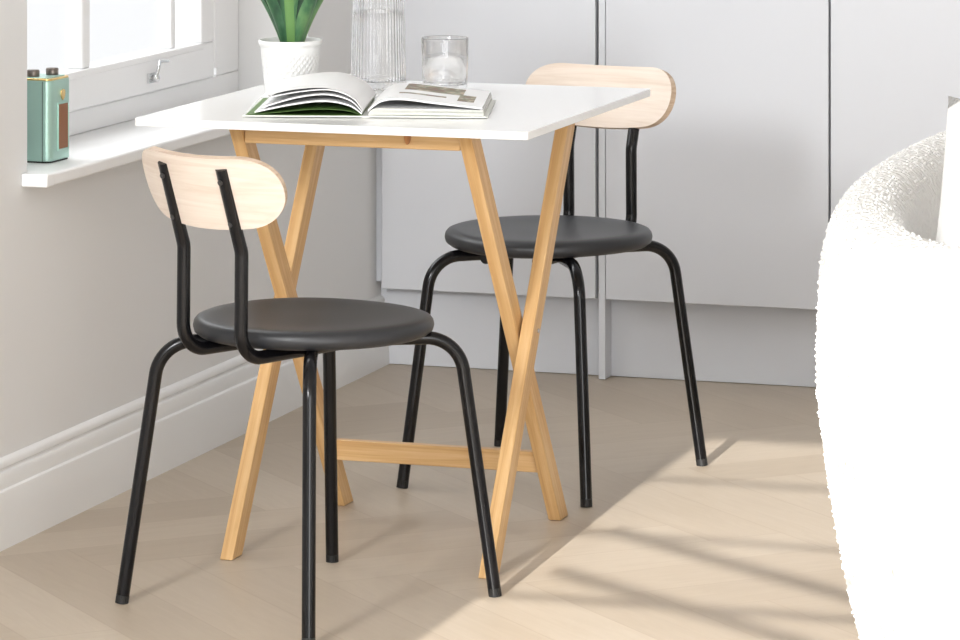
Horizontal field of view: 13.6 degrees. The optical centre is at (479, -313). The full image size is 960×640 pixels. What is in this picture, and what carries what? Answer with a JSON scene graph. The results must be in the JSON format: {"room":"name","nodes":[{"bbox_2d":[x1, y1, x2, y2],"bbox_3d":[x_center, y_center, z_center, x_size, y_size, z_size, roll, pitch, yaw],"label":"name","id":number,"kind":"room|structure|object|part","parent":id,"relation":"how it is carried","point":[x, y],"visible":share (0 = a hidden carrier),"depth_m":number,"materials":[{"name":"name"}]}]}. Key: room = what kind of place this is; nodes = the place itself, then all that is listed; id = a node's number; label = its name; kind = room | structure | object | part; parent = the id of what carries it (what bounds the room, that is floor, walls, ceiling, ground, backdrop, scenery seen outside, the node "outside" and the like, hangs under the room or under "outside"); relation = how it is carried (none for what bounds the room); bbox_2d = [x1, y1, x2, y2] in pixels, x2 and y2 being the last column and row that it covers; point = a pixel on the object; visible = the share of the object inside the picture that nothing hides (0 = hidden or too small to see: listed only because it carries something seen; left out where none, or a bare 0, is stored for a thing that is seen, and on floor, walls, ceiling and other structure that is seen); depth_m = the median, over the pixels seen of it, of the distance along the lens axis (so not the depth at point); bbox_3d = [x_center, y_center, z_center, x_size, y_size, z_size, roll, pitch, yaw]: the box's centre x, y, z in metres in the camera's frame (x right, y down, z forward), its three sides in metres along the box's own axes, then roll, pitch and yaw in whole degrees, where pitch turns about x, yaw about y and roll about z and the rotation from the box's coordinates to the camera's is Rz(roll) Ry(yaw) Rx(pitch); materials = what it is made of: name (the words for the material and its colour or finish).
{"room":"dining area","nodes":[
{"label":"dining area","id":0,"kind":"room"},
{"bbox_2d":[0,0,380,457],"bbox_3d":[-1.577,0.199,5.082,0.301,2.550,9.350,0,0,18],"label":"wall","id":1,"kind":"structure","parent":0,"point":[88,264],"depth_m":7.38,"materials":[{"name":"white paint"}]},
{"bbox_2d":[22,119,229,187],"bbox_3d":[-0.634,0.856,7.680,0.220,0.023,1.422,0,0,18],"label":"windowsill","id":2,"kind":"structure","parent":1,"relation":"attached to","point":[116,145],"depth_m":7.42,"materials":[{"name":"white paint"}]},
{"bbox_2d":[27,67,68,162],"bbox_3d":[-0.776,0.763,7.183,0.066,0.163,0.088,0,0,20],"label":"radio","id":3,"kind":"object","parent":2,"relation":"on","point":[48,92],"visible":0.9,"depth_m":7.14,"materials":[{"name":"green metal"}]},
{"bbox_3d":[-0.796,0.687,7.167,0.023,0.012,0.023,0,0,20],"label":"knob","id":4,"kind":"part","parent":3,"relation":"part of","materials":[{"name":"brown metal"}]},
{"bbox_3d":[-0.777,0.694,7.184,0.050,0.002,0.074,0,0,20],"label":"plate","id":5,"kind":"part","parent":3,"relation":"part of","materials":[{"name":"green metal"}]},
{"bbox_3d":[-0.777,0.697,7.184,0.062,0.004,0.086,0,0,20],"label":"trim","id":6,"kind":"part","parent":3,"relation":"part of","materials":[{"name":"gold metal"}]},
{"bbox_3d":[-0.766,0.687,7.203,0.023,0.012,0.023,0,0,20],"label":"knob","id":7,"kind":"part","parent":3,"relation":"part of","materials":[{"name":"brown metal"}]},
{"bbox_3d":[-0.744,0.782,7.179,0.003,0.085,0.042,0,0,20],"label":"panel frame","id":8,"kind":"part","parent":3,"relation":"part of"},
{"bbox_3d":[-0.745,0.782,7.179,0.003,0.080,0.038,0,0,20],"label":"speaker panel","id":9,"kind":"part","parent":3,"relation":"part of","materials":[{"name":"brown"}]},
{"bbox_2d":[59,0,237,135],"bbox_3d":[-0.725,0.037,7.725,0.080,1.614,1.394,0,0,18],"label":"window","id":10,"kind":"structure","parent":1,"relation":"in","point":[103,93],"depth_m":7.96,"materials":[{"name":"white paint"}]},
{"bbox_2d":[0,294,388,551],"bbox_3d":[-1.541,1.399,4.676,0.020,0.151,8.599,0,0,18],"label":"baseboard","id":11,"kind":"structure","parent":1,"relation":"attached to","point":[45,483],"depth_m":7.41,"materials":[{"name":"white paint"}]},
{"bbox_2d":[0,364,859,639],"bbox_3d":[0.652,1.504,4.196,5.050,0.060,9.650,0,0,18],"label":"floor","id":12,"kind":"structure","parent":0,"point":[741,545],"depth_m":6.96,"materials":[{"name":"brown wood"}]},
{"bbox_2d":[115,146,501,639],"bbox_3d":[-0.282,1.101,6.473,0.452,0.748,0.518,0,0,43],"label":"dining chair","id":13,"kind":"object","parent":12,"relation":"on","point":[234,194],"visible":1,"depth_m":6.36,"materials":[{"name":"black metal"}]},
{"bbox_3d":[-0.450,1.257,6.480,0.274,0.430,0.021,0,0,-2],"label":"leg","id":14,"kind":"part","parent":13,"relation":"part of","materials":[{"name":"black metal"}]},
{"bbox_3d":[-0.352,0.904,6.487,0.024,0.318,0.427,0,0,45],"label":"post","id":15,"kind":"part","parent":13,"relation":"part of","materials":[{"name":"black metal"}]},
{"bbox_3d":[-0.434,0.788,6.311,0.321,0.122,0.074,0,0,43],"label":"backrest","id":16,"kind":"part","parent":13,"relation":"part of","materials":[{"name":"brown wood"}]},
{"bbox_3d":[-0.264,0.904,6.403,0.024,0.318,0.427,0,0,42],"label":"post","id":17,"kind":"part","parent":13,"relation":"part of","materials":[{"name":"black metal"}]},
{"bbox_3d":[-0.265,1.257,6.306,0.021,0.430,0.274,0,0,-1],"label":"leg","id":18,"kind":"part","parent":13,"relation":"part of","materials":[{"name":"black metal"}]},
{"bbox_3d":[-0.268,1.027,6.487,0.389,0.034,0.389,0,0,43],"label":"seat","id":19,"kind":"part","parent":13,"relation":"part of","materials":[{"name":"black plastic"}]},
{"bbox_3d":[-0.257,1.257,6.662,0.022,0.430,0.260,0,0,4],"label":"leg","id":20,"kind":"part","parent":13,"relation":"part of","materials":[{"name":"black metal"}]},
{"bbox_3d":[-0.094,1.257,6.509,0.260,0.430,0.022,0,0,-7],"label":"leg","id":21,"kind":"part","parent":13,"relation":"part of","materials":[{"name":"black metal"}]},
{"bbox_2d":[135,81,649,578],"bbox_3d":[-0.136,1.097,6.974,0.690,0.754,0.746,0,0,18],"label":"folding table","id":22,"kind":"object","parent":12,"relation":"on","point":[519,111],"visible":0.74,"depth_m":6.88,"materials":[{"name":"white laminate"}]},
{"bbox_3d":[-0.350,1.104,7.033,0.023,0.896,0.040,0,-32,18],"label":"leg","id":23,"kind":"part","parent":22,"relation":"part of","materials":[{"name":"brown wood"}]},
{"bbox_2d":[259,37,322,95],"bbox_3d":[-0.334,0.671,7.101,0.113,0.098,0.113,0,0,18],"label":"plant pot","id":24,"kind":"object","parent":22,"relation":"on","point":[280,60],"visible":0.83,"depth_m":7.06,"materials":[{"name":"white ceramic"}]},
{"bbox_2d":[261,0,323,41],"bbox_3d":[-0.330,0.534,7.106,0.205,0.204,0.210,0,0,33],"label":"succulent","id":25,"kind":"object","parent":24,"relation":"on","point":[292,20],"visible":1,"depth_m":7.07,"materials":[{"name":"green plant"}]},
{"bbox_3d":[-0.327,1.104,7.020,0.023,0.928,0.040,0,35,18],"label":"leg","id":26,"kind":"part","parent":22,"relation":"part of","materials":[{"name":"brown wood"}]},
{"bbox_3d":[-0.211,0.751,6.720,0.382,0.032,0.024,0,0,18],"label":"rail","id":27,"kind":"part","parent":22,"relation":"part of","materials":[{"name":"brown wood"}]},
{"bbox_2d":[243,72,495,117],"bbox_3d":[-0.185,0.695,6.864,0.411,0.050,0.280,0,0,3],"label":"open book","id":28,"kind":"object","parent":22,"relation":"on","point":[323,94],"visible":1,"depth_m":6.78,"materials":[{"name":"white paper"}]},
{"bbox_2d":[351,0,405,89],"bbox_3d":[-0.183,0.588,7.230,0.101,0.262,0.101,0,0,18],"label":"carafe","id":29,"kind":"object","parent":22,"relation":"on","point":[378,52],"visible":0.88,"depth_m":7.19,"materials":[{"name":"clear glass"}]},
{"bbox_2d":[421,35,468,88],"bbox_3d":[-0.063,0.672,7.189,0.085,0.094,0.085,0,0,18],"label":"tumbler","id":30,"kind":"object","parent":22,"relation":"on","point":[444,57],"visible":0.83,"depth_m":7.15,"materials":[{"name":"clear glass"}]},
{"bbox_3d":[0.059,1.104,6.894,0.023,0.928,0.040,0,35,18],"label":"leg","id":31,"kind":"part","parent":22,"relation":"part of","materials":[{"name":"brown wood"}]},
{"bbox_3d":[0.086,1.104,6.891,0.023,0.896,0.040,0,-32,18],"label":"leg","id":32,"kind":"part","parent":22,"relation":"part of","materials":[{"name":"brown wood"}]},
{"bbox_2d":[376,0,598,374],"bbox_3d":[0.109,0.224,8.950,0.505,2.499,0.650,0,0,18],"label":"tall cabinet","id":33,"kind":"object","parent":12,"relation":"on","point":[420,194],"visible":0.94,"depth_m":8.65,"materials":[{"name":"grey wood"}]},
{"bbox_2d":[396,63,707,506],"bbox_3d":[0.138,1.101,7.540,0.452,0.748,0.518,0,0,27],"label":"dining chair","id":34,"kind":"object","parent":12,"relation":"on","point":[577,236],"visible":0.81,"depth_m":7.59,"materials":[{"name":"black metal"}]},
{"bbox_3d":[-0.033,1.257,7.454,0.260,0.430,0.022,0,0,-23],"label":"leg","id":35,"kind":"part","parent":34,"relation":"part of","materials":[{"name":"black metal"}]},
{"bbox_3d":[0.075,1.257,7.696,0.021,0.430,0.274,0,0,-17],"label":"leg","id":36,"kind":"part","parent":34,"relation":"part of","materials":[{"name":"black metal"}]},
{"bbox_3d":[0.101,0.904,7.602,0.024,0.318,0.427,0,0,26],"label":"post","id":37,"kind":"part","parent":34,"relation":"part of","materials":[{"name":"black metal"}]},
{"bbox_3d":[0.128,1.027,7.522,0.389,0.034,0.389,0,0,27],"label":"seat","id":38,"kind":"part","parent":34,"relation":"part of","materials":[{"name":"black leather"}]},
{"bbox_3d":[0.166,1.257,7.351,0.022,0.430,0.260,0,0,-12],"label":"leg","id":39,"kind":"part","parent":34,"relation":"part of","materials":[{"name":"black metal"}]},
{"bbox_3d":[0.209,0.904,7.546,0.024,0.318,0.427,0,0,29],"label":"post","id":40,"kind":"part","parent":34,"relation":"part of","materials":[{"name":"black metal"}]},
{"bbox_3d":[0.239,0.788,7.738,0.321,0.122,0.074,0,0,27],"label":"backrest","id":41,"kind":"part","parent":34,"relation":"part of","materials":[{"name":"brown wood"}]},
{"bbox_3d":[0.301,1.257,7.580,0.274,0.430,0.021,0,0,-19],"label":"leg","id":42,"kind":"part","parent":34,"relation":"part of","materials":[{"name":"black metal"}]},
{"bbox_2d":[599,0,830,386],"bbox_3d":[0.591,0.224,8.792,0.503,2.499,0.650,0,0,18],"label":"tall cabinet","id":43,"kind":"object","parent":12,"relation":"on","point":[735,181],"visible":0.67,"depth_m":8.49,"materials":[{"name":"grey wood"}]},
{"bbox_3d":[0.358,0.224,8.865,0.015,2.499,0.636,0,0,18],"label":"panel","id":44,"kind":"part","parent":43,"relation":"part of","materials":[{"name":"white paint"}]},
{"bbox_2d":[814,131,959,639],"bbox_3d":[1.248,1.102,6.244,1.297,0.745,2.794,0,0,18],"label":"armchair","id":45,"kind":"object","parent":12,"relation":"on","point":[887,367],"visible":0.98,"depth_m":5.31,"materials":[{"name":"white fabric"}]},
{"bbox_2d":[936,96,959,246],"bbox_3d":[0.848,0.829,5.662,0.516,0.510,0.198,0,0,8],"label":"cushion","id":46,"kind":"object","parent":45,"relation":"on","point":[948,230],"visible":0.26,"depth_m":5.64,"materials":[{"name":"white fabric"}]},
{"bbox_2d":[831,0,959,217],"bbox_3d":[1.305,0.224,8.559,0.995,2.499,0.650,0,0,18],"label":"tall cabinet","id":47,"kind":"object","parent":12,"relation":"on","point":[895,64],"visible":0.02,"depth_m":8.37,"materials":[{"name":"grey"}]}
]}

